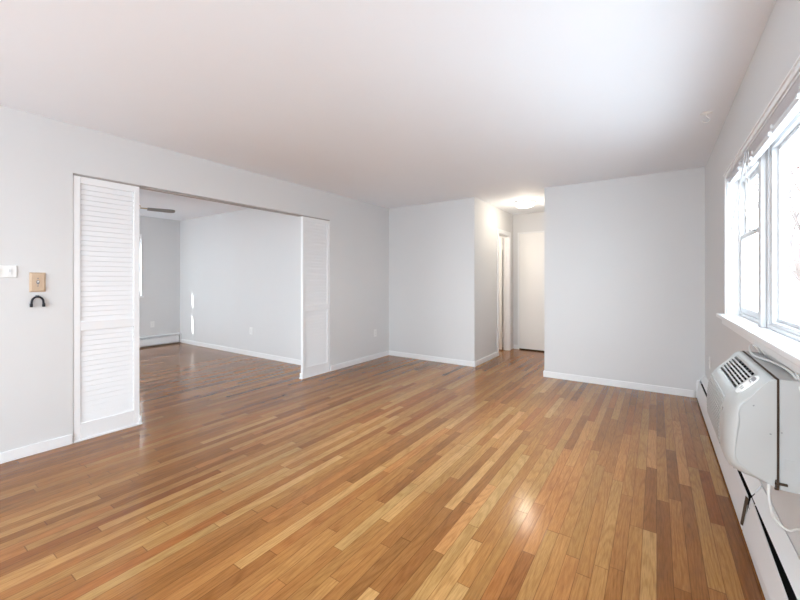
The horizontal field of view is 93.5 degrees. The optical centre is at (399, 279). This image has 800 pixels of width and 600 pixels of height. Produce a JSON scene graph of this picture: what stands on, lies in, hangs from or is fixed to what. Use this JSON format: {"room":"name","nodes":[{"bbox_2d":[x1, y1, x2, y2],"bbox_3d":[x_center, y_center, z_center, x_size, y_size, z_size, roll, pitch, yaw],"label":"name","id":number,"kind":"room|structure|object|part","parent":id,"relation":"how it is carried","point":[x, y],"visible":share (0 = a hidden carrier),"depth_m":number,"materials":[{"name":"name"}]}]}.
{"room":"empty living room","nodes":[
{"label":"empty living room","id":0,"kind":"room"},
{"bbox_2d":[139,216,179,347],"bbox_3d":[-5.571,0.030,5.948,0.110,2.440,4.140,0,0,34],"label":"wall","id":1,"kind":"structure","parent":0,"point":[160,304],"depth_m":7.23,"materials":[{"name":"grey paint"}]},
{"bbox_2d":[139,234,143,297],"bbox_3d":[-5.245,-0.263,6.373,0.150,1.175,1.550,0,0,34],"label":"window","id":2,"kind":"structure","parent":1,"relation":"in","point":[140,235],"depth_m":6.97,"materials":[{"name":"white paint"}]},
{"bbox_3d":[-5.262,-0.250,6.409,0.060,1.100,1.450,0,0,34],"label":"frame","id":3,"kind":"part","parent":2,"relation":"part of","materials":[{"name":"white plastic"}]},
{"bbox_3d":[-5.218,-0.275,6.355,0.014,1.150,1.510,0,0,34],"label":"casing","id":4,"kind":"part","parent":2,"relation":"part of","materials":[{"name":"white paint"}]},
{"bbox_2d":[139,332,180,346],"bbox_3d":[-5.274,1.145,6.221,0.071,0.190,3.126,0,0,34],"label":"baseboard heater","id":5,"kind":"object","parent":1,"relation":"attached to","point":[151,340],"visible":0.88,"depth_m":7.18,"materials":[{"name":"white metal"}]},
{"bbox_2d":[139,333,179,338],"bbox_3d":[-5.276,1.062,6.220,0.040,0.025,3.122,0,0,34],"label":"hood","id":6,"kind":"object","parent":5,"relation":"attached to","point":[160,336],"depth_m":7.22,"materials":[{"name":"white metal"}]},
{"bbox_2d":[0,105,388,452],"bbox_3d":[-1.843,0.030,3.941,0.110,2.440,9.230,0,0,34],"label":"wall","id":7,"kind":"structure","parent":0,"point":[40,156],"depth_m":2.84,"materials":[{"name":"grey paint"}]},
{"bbox_2d":[0,265,16,276],"bbox_3d":[-2.703,-0.060,2.568,0.018,0.084,0.123,0,0,34],"label":"switch plate","id":8,"kind":"object","parent":7,"relation":"attached to","point":[5,270],"visible":1,"depth_m":2.58,"materials":[{"name":"white plastic"}]},
{"bbox_3d":[-2.689,-0.060,2.590,0.004,0.050,0.020,0,0,34],"label":"switch frame","id":9,"kind":"part","parent":8,"relation":"part of","materials":[{"name":"white plastic"}]},
{"bbox_2d":[0,434,72,463],"bbox_3d":[-3.448,1.212,1.483,0.012,0.075,3.360,0,0,34],"label":"baseboard","id":10,"kind":"structure","parent":7,"relation":"attached to","point":[7,456],"depth_m":2.70,"materials":[{"name":"white paint"}]},
{"bbox_2d":[29,272,45,291],"bbox_3d":[-2.604,0.016,2.705,0.028,0.140,0.086,0,0,34],"label":"switch plate","id":11,"kind":"object","parent":7,"relation":"attached to","point":[37,281],"visible":1,"depth_m":2.70,"materials":[{"name":"beige plastic"}]},
{"bbox_2d":[30,295,44,306],"bbox_3d":[-2.606,0.151,2.704,0.026,0.086,0.080,0,0,34],"label":"wall hook","id":12,"kind":"object","parent":7,"relation":"attached to","point":[36,296],"visible":1,"depth_m":2.70,"materials":[{"name":"black metal"}]},
{"bbox_2d":[73,173,141,442],"bbox_3d":[-2.389,0.216,3.084,0.056,2.068,0.467,0,0,34],"label":"louvered panel","id":13,"kind":"object","parent":7,"relation":"attached to","point":[105,212],"visible":0.98,"depth_m":3.05,"materials":[{"name":"white paint"}]},
{"bbox_2d":[139,186,300,216],"bbox_3d":[-1.777,-0.811,4.029,0.050,0.013,1.800,0,0,34],"label":"track","id":14,"kind":"object","parent":7,"relation":"attached to","point":[140,187],"visible":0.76,"depth_m":3.81,"materials":[{"name":"metal"}]},
{"bbox_2d":[299,215,329,378],"bbox_3d":[-1.115,0.216,4.949,0.056,2.068,0.496,0,0,34],"label":"louvered panel","id":15,"kind":"object","parent":7,"relation":"attached to","point":[315,232],"visible":1,"depth_m":4.94,"materials":[{"name":"white paint"}]},
{"bbox_2d":[330,351,388,370],"bbox_3d":[-0.566,1.212,5.704,0.012,0.075,1.358,0,0,34],"label":"baseboard","id":16,"kind":"structure","parent":7,"relation":"attached to","point":[386,353],"depth_m":5.61,"materials":[{"name":"white paint"}]},
{"bbox_2d":[180,208,300,359],"bbox_3d":[-2.693,0.030,6.429,4.100,2.440,0.100,0,0,34],"label":"wall","id":17,"kind":"structure","parent":0,"point":[240,270],"depth_m":6.33,"materials":[{"name":"grey paint"}]},
{"bbox_2d":[181,339,300,364],"bbox_3d":[-2.700,1.212,6.366,4.020,0.075,0.012,0,0,34],"label":"baseboard","id":18,"kind":"structure","parent":17,"relation":"attached to","point":[234,350],"depth_m":6.28,"materials":[{"name":"white paint"}]},
{"bbox_2d":[0,342,764,599],"bbox_3d":[-1.877,1.310,3.964,8.670,0.120,9.470,0,0,34],"label":"floor","id":19,"kind":"structure","parent":0,"point":[241,477],"depth_m":2.24,"materials":[{"name":"brown wood"}]},
{"bbox_2d":[0,0,775,220],"bbox_3d":[-1.877,-1.250,3.964,8.670,0.120,9.470,0,0,34],"label":"ceiling","id":20,"kind":"structure","parent":0,"point":[388,104],"depth_m":2.29,"materials":[{"name":"white paint"}]},
{"bbox_2d":[139,203,174,213],"bbox_3d":[-3.586,-1.022,4.998,0.778,0.335,0.778,0,0,7],"label":"ceiling fan","id":21,"kind":"object","parent":20,"relation":"hanging from","point":[148,209],"visible":0.07,"depth_m":5.18,"materials":[{"name":"white paint"}]},
{"bbox_3d":[-3.307,-0.965,5.213,0.325,0.033,0.120,0,0,-38],"label":"blade","id":22,"kind":"part","parent":21,"relation":"part of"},
{"bbox_2d":[514,200,535,207],"bbox_3d":[1.900,-1.149,5.726,0.310,0.082,0.310,0,0,34],"label":"ceiling light","id":23,"kind":"object","parent":20,"relation":"attached to","point":[521,203],"visible":1,"depth_m":5.63,"materials":[{"name":"white glass"}]},
{"bbox_2d":[700,111,712,122],"bbox_3d":[2.181,-1.154,2.676,0.068,0.072,0.052,0,0,34],"label":"ceiling hook","id":24,"kind":"object","parent":20,"relation":"attached to","point":[707,112],"visible":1,"depth_m":2.67,"materials":[{"name":"white plastic"}]},
{"bbox_2d":[389,197,476,361],"bbox_3d":[0.470,0.030,5.879,1.525,2.440,0.100,0,0,34],"label":"wall","id":25,"kind":"structure","parent":0,"point":[433,246],"depth_m":5.79,"materials":[{"name":"grey paint"}]},
{"bbox_2d":[389,351,474,366],"bbox_3d":[0.448,1.212,5.826,1.525,0.075,0.012,0,0,34],"label":"baseboard","id":26,"kind":"structure","parent":25,"relation":"attached to","point":[392,353],"depth_m":5.77,"materials":[{"name":"white paint"}]},
{"bbox_2d":[477,199,512,359],"bbox_3d":[1.555,0.030,6.204,0.100,2.440,1.660,0,0,34],"label":"wall","id":27,"kind":"structure","parent":0,"point":[490,218],"depth_m":5.86,"materials":[{"name":"grey paint"}]},
{"bbox_2d":[475,352,496,366],"bbox_3d":[1.334,1.212,5.782,0.012,0.075,0.915,0,0,34],"label":"baseboard","id":28,"kind":"structure","parent":27,"relation":"attached to","point":[487,358],"depth_m":5.72,"materials":[{"name":"white paint"}]},
{"bbox_2d":[499,237,502,349],"bbox_3d":[1.601,0.240,6.859,0.568,2.000,0.045,0,0,34],"label":"door","id":29,"kind":"structure","parent":27,"relation":"in","point":[500,238],"depth_m":6.70,"materials":[{"name":"white paint"}]},
{"bbox_2d":[497,228,510,355],"bbox_3d":[1.744,0.203,6.468,0.115,2.095,0.670,0,0,34],"label":"door frame","id":30,"kind":"structure","parent":27,"relation":"attached to","point":[506,235],"depth_m":6.67,"materials":[{"name":"white paint"}]},
{"bbox_2d":[499,212,543,348],"bbox_3d":[2.520,0.030,6.616,4.300,2.440,0.110,0,0,34],"label":"wall","id":31,"kind":"structure","parent":0,"point":[528,222],"depth_m":6.83,"materials":[{"name":"grey paint"}]},
{"bbox_2d":[518,231,543,351],"bbox_3d":[2.465,0.198,6.559,0.824,2.105,0.047,0,0,34],"label":"door","id":32,"kind":"structure","parent":31,"relation":"in","point":[530,244],"depth_m":6.64,"materials":[{"name":"white paint"}]},
{"bbox_2d":[544,167,704,397],"bbox_3d":[3.034,0.030,5.133,1.620,2.440,1.760,0,0,34],"label":"wall partition","id":33,"kind":"structure","parent":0,"point":[624,258],"depth_m":4.34,"materials":[{"name":"grey paint"}]},
{"bbox_2d":[543,371,693,397],"bbox_3d":[2.982,1.212,5.149,1.542,0.075,1.752,0,0,34],"label":"baseboard","id":34,"kind":"structure","parent":33,"relation":"attached to","point":[623,384],"depth_m":4.36,"materials":[{"name":"white paint"}]},
{"bbox_2d":[705,0,799,557],"bbox_3d":[1.177,0.030,0.873,0.120,2.440,7.570,0,0,34],"label":"wall","id":35,"kind":"structure","parent":0,"point":[777,49],"depth_m":2.26,"materials":[{"name":"grey paint"}]},
{"bbox_2d":[696,374,761,528],"bbox_3d":[2.429,1.110,2.881,0.076,0.256,2.548,0,0,34],"label":"baseboard heater","id":36,"kind":"object","parent":35,"relation":"attached to","point":[739,484],"visible":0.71,"depth_m":2.15,"materials":[{"name":"white metal"}]},
{"bbox_2d":[707,344,799,531],"bbox_3d":[1.399,0.606,1.493,0.212,0.591,1.009,0,0,34],"label":"air conditioner","id":37,"kind":"object","parent":35,"relation":"attached to","point":[753,400],"visible":0.91,"depth_m":1.36,"materials":[{"name":"white plastic"}]},
{"bbox_2d":[707,374,724,442],"bbox_3d":[1.433,0.569,1.710,0.022,0.196,0.440,0,0,34],"label":"grille","id":38,"kind":"object","parent":37,"relation":"attached to","point":[716,388],"depth_m":1.67,"materials":[{"name":"grey plastic"}]},
{"bbox_2d":[721,357,753,386],"bbox_3d":[1.494,0.411,1.656,0.085,0.089,0.428,0,0,34],"label":"vent","id":39,"kind":"object","parent":37,"relation":"attached to","point":[737,370],"depth_m":1.66,"materials":[{"name":"white plastic"}]},
{"bbox_3d":[1.331,0.402,1.440,0.070,0.074,0.072,0,0,34],"label":"control panel","id":40,"kind":"part","parent":37,"relation":"part of","materials":[{"name":"white plastic"}]},
{"bbox_3d":[1.463,0.535,1.449,0.056,0.437,1.009,0,0,34],"label":"power cord","id":41,"kind":"part","parent":37,"relation":"part of","materials":[{"name":"white plastic"}]},
{"bbox_3d":[1.488,0.516,1.448,0.009,0.412,0.875,0,0,34],"label":"power cord","id":42,"kind":"part","parent":37,"relation":"part of","materials":[{"name":"white plastic"}]},
{"bbox_2d":[716,55,799,374],"bbox_3d":[1.705,-0.224,1.688,0.168,1.097,2.710,0,0,34],"label":"window","id":43,"kind":"structure","parent":35,"relation":"in","point":[769,328],"depth_m":1.94,"materials":[{"name":"white paint"}]},
{"bbox_2d":[726,152,745,235],"bbox_3d":[2.159,-0.521,2.407,0.054,0.422,0.690,0,0,34],"label":"mini blind","id":44,"kind":"object","parent":43,"relation":"attached to","point":[735,173],"visible":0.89,"depth_m":2.46,"materials":[{"name":"white plastic"}]},
{"bbox_3d":[2.159,-0.679,2.406,0.030,0.026,0.670,0,0,34],"label":"rail","id":45,"kind":"part","parent":44,"relation":"part of","materials":[{"name":"white plastic"}]},
{"bbox_3d":[2.218,-0.229,2.341,0.057,0.958,0.768,0,0,34],"label":"frame","id":46,"kind":"part","parent":43,"relation":"part of","materials":[{"name":"white plastic"}]},
{"bbox_3d":[2.206,-0.041,2.349,0.029,0.538,0.724,0,0,34],"label":"sash","id":47,"kind":"part","parent":43,"relation":"part of","materials":[{"name":"white plastic"}]},
{"bbox_3d":[2.228,-0.483,2.334,0.020,0.406,0.724,0,0,34],"label":"sash","id":48,"kind":"part","parent":43,"relation":"part of","materials":[{"name":"white plastic"}]},
{"bbox_3d":[1.705,0.287,1.688,0.168,0.075,2.710,0,0,34],"label":"sill","id":49,"kind":"part","parent":43,"relation":"part of","materials":[{"name":"white paint"}]},
{"bbox_2d":[730,71,799,230],"bbox_3d":[1.490,-0.506,1.473,0.104,0.453,1.594,0,0,34],"label":"mini blind","id":50,"kind":"object","parent":43,"relation":"attached to","point":[788,106],"visible":1,"depth_m":1.64,"materials":[{"name":"white plastic"}]},
{"bbox_3d":[1.901,-0.537,2.064,0.010,0.326,0.036,0,0,34],"label":"pull cord","id":51,"kind":"part","parent":50,"relation":"part of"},
{"bbox_3d":[1.891,-0.512,2.051,0.016,0.375,0.085,0,0,34],"label":"pull cord","id":52,"kind":"part","parent":50,"relation":"part of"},
{"bbox_3d":[1.508,-0.645,1.453,0.030,0.026,1.560,0,0,34],"label":"rail","id":53,"kind":"part","parent":50,"relation":"part of","materials":[{"name":"white plastic"}]},
{"bbox_3d":[1.494,-0.229,1.288,0.064,0.958,1.548,0,0,34],"label":"frame","id":54,"kind":"part","parent":43,"relation":"part of","materials":[{"name":"white plastic"}]},
{"bbox_3d":[1.502,-0.229,1.282,0.025,0.882,1.472,0,0,34],"label":"sash","id":55,"kind":"part","parent":43,"relation":"part of","materials":[{"name":"white plastic"}]},
{"bbox_2d":[740,487,799,599],"bbox_3d":[1.288,1.110,1.220,0.088,0.256,1.473,0,0,34],"label":"baseboard heater","id":56,"kind":"object","parent":35,"relation":"attached to","point":[776,561],"depth_m":1.49,"materials":[{"name":"white metal"}]},
{"bbox_3d":[1.681,1.127,1.836,0.030,0.146,0.012,0,0,34],"label":"heater joint bracket","id":57,"kind":"part","parent":56,"relation":"part of","materials":[{"name":"metal"}]},
{"label":"outside","id":58,"kind":"structure","parent":0,"visible":0},
{"bbox_3d":[23.747,4.350,15.267,34.000,0.200,34.000,0,0,34],"label":"ground","id":59,"kind":"structure","parent":58,"visible":0},
{"bbox_2d":[750,138,799,282],"bbox_3d":[12.484,-0.139,10.478,6.077,8.778,6.960,0,0,-9],"label":"bare tree","id":60,"kind":"object","parent":59,"relation":"on","point":[796,273],"visible":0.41,"depth_m":11.88,"materials":[{"name":"grey plant"}]}
]}

